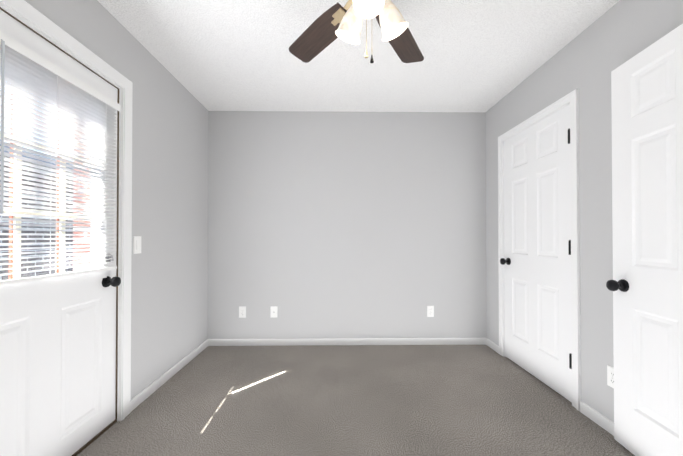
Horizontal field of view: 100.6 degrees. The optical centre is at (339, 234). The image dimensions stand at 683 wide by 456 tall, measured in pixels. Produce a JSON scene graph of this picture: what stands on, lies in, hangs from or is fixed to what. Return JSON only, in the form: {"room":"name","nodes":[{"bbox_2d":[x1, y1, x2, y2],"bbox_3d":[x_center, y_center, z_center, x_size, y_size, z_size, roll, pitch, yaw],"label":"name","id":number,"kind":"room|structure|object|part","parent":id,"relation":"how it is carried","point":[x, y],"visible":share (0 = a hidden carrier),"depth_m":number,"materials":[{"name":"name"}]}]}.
{"room":"empty bedroom","nodes":[
{"label":"empty bedroom","id":0,"kind":"room"},
{"bbox_2d":[25,0,207,398],"bbox_3d":[-1.412,-0.090,1.060,0.140,2.440,3.770,0,0,-1],"label":"wall","id":1,"kind":"structure","parent":0,"point":[169,296],"depth_m":2.13,"materials":[{"name":"grey paint"}]},
{"bbox_2d":[0,10,120,455],"bbox_3d":[-1.342,0.109,1.292,0.117,2.015,0.875,0,0,-1],"label":"exterior door","id":2,"kind":"structure","parent":1,"relation":"in","point":[57,366],"depth_m":1.34,"materials":[{"name":"white wood"}]},
{"bbox_2d":[0,39,4,213],"bbox_3d":[-1.301,-0.422,1.089,0.021,0.681,0.009,0,0,-1],"label":"blind wand","id":3,"kind":"object","parent":2,"relation":"hanging from","point":[2,128],"visible":0.97,"depth_m":1.09,"materials":[{"name":"white plastic"}]},
{"bbox_3d":[-1.386,-0.253,1.305,0.012,0.910,0.596,0,0,-1],"label":"exterior door outer muntin","id":4,"kind":"part","parent":2,"relation":"part of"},
{"bbox_3d":[-1.377,-0.253,1.305,0.004,0.910,0.596,0,0,-1],"label":"glass","id":5,"kind":"part","parent":2,"relation":"part of","materials":[{"name":"clear glass"}]},
{"bbox_3d":[-1.370,-0.253,1.305,0.010,0.910,0.596,0,0,-1],"label":"inner exterior door muntin","id":6,"kind":"part","parent":2,"relation":"part of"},
{"bbox_2d":[50,107,51,273],"bbox_3d":[-1.336,-0.285,1.313,0.002,0.934,0.002,0,0,-1],"label":"blind cord","id":7,"kind":"object","parent":2,"relation":"hanging from","point":[51,107],"depth_m":1.31,"materials":[{"name":"white fabric"}]},
{"bbox_2d":[55,76,57,273],"bbox_3d":[-1.311,-0.285,1.313,0.002,0.934,0.002,0,0,-1],"label":"blind cord","id":8,"kind":"object","parent":2,"relation":"hanging from","point":[56,194],"depth_m":1.31,"materials":[{"name":"white fabric"}]},
{"bbox_3d":[-1.330,-0.292,1.313,0.049,0.980,0.760,0,0,-1],"label":"exterior door blind rails","id":9,"kind":"part","parent":2,"relation":"part of","materials":[{"name":"white plastic"}]},
{"bbox_2d":[105,176,105,240],"bbox_3d":[-1.315,-0.283,1.593,0.002,0.934,0.002,0,0,-1],"label":"blind cord","id":10,"kind":"object","parent":2,"relation":"hanging from","point":[105,176],"depth_m":1.59,"materials":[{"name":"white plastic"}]},
{"bbox_2d":[105,253,113,261],"bbox_3d":[-1.343,0.135,1.654,0.034,0.062,0.062,0,0,-1],"label":"deadbolt","id":11,"kind":"object","parent":2,"relation":"attached to","point":[109,257],"depth_m":1.65,"materials":[{"name":"silver metal"}]},
{"bbox_3d":[-1.324,0.273,1.653,0.072,0.066,0.066,0,0,-1],"label":"knob","id":12,"kind":"part","parent":2,"relation":"part of","materials":[{"name":"black metal"}]},
{"bbox_2d":[0,0,132,420],"bbox_3d":[-1.404,0.073,1.291,0.163,2.118,1.051,0,0,-1],"label":"door frame","id":13,"kind":"structure","parent":1,"relation":"attached to","point":[30,15],"depth_m":1.74,"materials":[{"name":"white wood"}]},
{"bbox_2d":[73,122,91,270],"bbox_3d":[-1.581,-0.059,2.420,0.158,3.000,1.325,0,0,-1],"label":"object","id":14,"kind":"structure","parent":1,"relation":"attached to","point":[78,256],"depth_m":1.76,"materials":[{"name":"white"}]},
{"bbox_2d":[72,419,116,455],"bbox_3d":[-1.416,1.125,1.282,0.138,0.013,0.881,0,0,-1],"label":"sill","id":15,"kind":"structure","parent":1,"relation":"attached to","point":[81,449],"depth_m":1.56,"materials":[{"name":"brown metal"}]},
{"bbox_2d":[133,236,140,253],"bbox_3d":[-1.348,0.067,1.895,0.010,0.116,0.072,0,0,-1],"label":"light switch","id":16,"kind":"object","parent":1,"relation":"attached to","point":[136,244],"visible":1,"depth_m":1.88,"materials":[{"name":"white plastic"}]},
{"bbox_2d":[131,339,208,410],"bbox_3d":[-1.352,1.107,2.366,0.013,0.068,1.100,0,0,-1],"label":"baseboard","id":17,"kind":"structure","parent":1,"relation":"attached to","point":[144,394],"depth_m":2.19,"materials":[{"name":"white wood"}]},
{"bbox_2d":[208,111,485,338],"bbox_3d":[0.087,-0.074,3.034,3.190,2.440,0.140,0,0,-1],"label":"wall","id":18,"kind":"structure","parent":0,"point":[346,224],"depth_m":2.96,"materials":[{"name":"grey paint"}]},
{"bbox_2d":[239,306,245,317],"bbox_3d":[-1.006,0.801,2.939,0.072,0.116,0.008,0,0,-1],"label":"electrical outlet","id":19,"kind":"object","parent":18,"relation":"attached to","point":[242,311],"visible":1,"depth_m":2.94,"materials":[{"name":"white plastic"}]},
{"bbox_2d":[270,306,277,317],"bbox_3d":[-0.680,0.801,2.941,0.072,0.116,0.013,0,0,-1],"label":"outlet","id":20,"kind":"object","parent":18,"relation":"attached to","point":[273,311],"visible":1,"depth_m":2.94,"materials":[{"name":"white plastic"}]},
{"bbox_2d":[209,338,488,345],"bbox_3d":[0.088,1.112,2.946,2.910,0.068,0.016,0,0,-1],"label":"baseboard","id":21,"kind":"structure","parent":18,"relation":"attached to","point":[291,341],"depth_m":2.94,"materials":[{"name":"white wood"}]},
{"bbox_2d":[427,306,433,316],"bbox_3d":[0.953,0.801,2.964,0.072,0.116,0.008,0,0,-1],"label":"electrical outlet","id":22,"kind":"object","parent":18,"relation":"attached to","point":[430,311],"visible":1,"depth_m":2.96,"materials":[{"name":"white plastic"}]},
{"bbox_2d":[77,345,634,455],"bbox_3d":[0.113,1.180,1.069,3.190,0.100,4.050,0,0,-1],"label":"floor","id":23,"kind":"structure","parent":0,"point":[391,400],"depth_m":1.84,"materials":[{"name":"carpet"}]},
{"bbox_2d":[97,0,619,111],"bbox_3d":[0.113,-1.360,1.090,3.190,0.100,4.050,0,0,-1],"label":"ceiling","id":24,"kind":"structure","parent":0,"point":[237,55],"depth_m":2.01,"materials":[{"name":"white paint"}]},
{"bbox_2d":[289,0,423,62],"bbox_3d":[0.134,-1.026,1.128,1.117,0.566,1.082,0,0,-1],"label":"ceiling fan","id":25,"kind":"object","parent":24,"relation":"hanging from","point":[322,32],"visible":1,"depth_m":1.29,"materials":[{"name":"brown wood"}]},
{"bbox_3d":[-0.105,-1.009,1.441,0.132,0.006,0.425,16,-10,-39],"label":"blade","id":26,"kind":"part","parent":25,"relation":"part of","materials":[{"name":"brown wood"}]},
{"bbox_3d":[0.320,-1.009,1.469,0.132,0.006,0.425,14,7,32],"label":"blade","id":27,"kind":"part","parent":25,"relation":"part of","materials":[{"name":"brown wood"}]},
{"bbox_2d":[485,0,682,421],"bbox_3d":[1.638,-0.090,1.099,0.140,2.440,3.770,0,0,-1],"label":"wall","id":28,"kind":"structure","parent":0,"point":[589,59],"depth_m":1.75,"materials":[{"name":"grey paint"}]},
{"bbox_2d":[500,104,571,401],"bbox_3d":[1.536,0.123,2.278,0.107,2.010,0.767,0,0,-1],"label":"closet door","id":29,"kind":"structure","parent":28,"relation":"in","point":[535,261],"depth_m":2.20,"materials":[{"name":"white wood"}]},
{"bbox_3d":[1.514,0.243,2.595,0.072,0.066,0.066,0,0,-1],"label":"knob","id":30,"kind":"part","parent":29,"relation":"part of","materials":[{"name":"black metal"}]},
{"bbox_2d":[498,89,580,410],"bbox_3d":[1.622,0.114,2.283,0.140,2.052,0.804,0,0,-1],"label":"door frame","id":31,"kind":"structure","parent":28,"relation":"attached to","point":[503,207],"depth_m":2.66,"materials":[{"name":"white wood"}]},
{"bbox_2d":[580,401,613,435],"bbox_3d":[1.558,1.098,1.262,0.013,0.068,1.118,0,0,-1],"label":"baseboard","id":32,"kind":"structure","parent":28,"relation":"attached to","point":[599,419],"depth_m":1.70,"materials":[{"name":"white wood"}]},
{"bbox_2d":[607,365,613,387],"bbox_3d":[1.557,0.815,1.612,0.008,0.116,0.072,0,0,-1],"label":"electrical outlet","id":33,"kind":"object","parent":28,"relation":"attached to","point":[610,376],"visible":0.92,"depth_m":1.62,"materials":[{"name":"white plastic"}]},
{"bbox_2d":[606,24,682,455],"bbox_3d":[1.494,0.104,1.181,0.114,2.030,0.773,0,0,-1],"label":"entry door","id":34,"kind":"structure","parent":28,"relation":"in","point":[645,285],"depth_m":1.37,"materials":[{"name":"white wood"}]},
{"bbox_3d":[1.471,0.269,1.502,0.075,0.066,0.069,0,0,-1],"label":"knob","id":35,"kind":"part","parent":34,"relation":"part of","materials":[{"name":"black metal"}]},
{"label":"outside","id":36,"kind":"structure","parent":0,"visible":0},
{"bbox_2d":[0,155,73,280],"bbox_3d":[-4.466,0.195,2.883,0.200,2.500,18.000,0,0,-1],"label":"building","id":37,"kind":"structure","parent":36,"point":[40,273],"depth_m":4.10,"materials":[{"name":"white"}]},
{"bbox_2d":[0,140,73,169],"bbox_3d":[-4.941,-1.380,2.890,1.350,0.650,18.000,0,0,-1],"label":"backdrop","id":38,"kind":"object","parent":37,"relation":"on","point":[38,155],"depth_m":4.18,"materials":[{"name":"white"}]}
]}

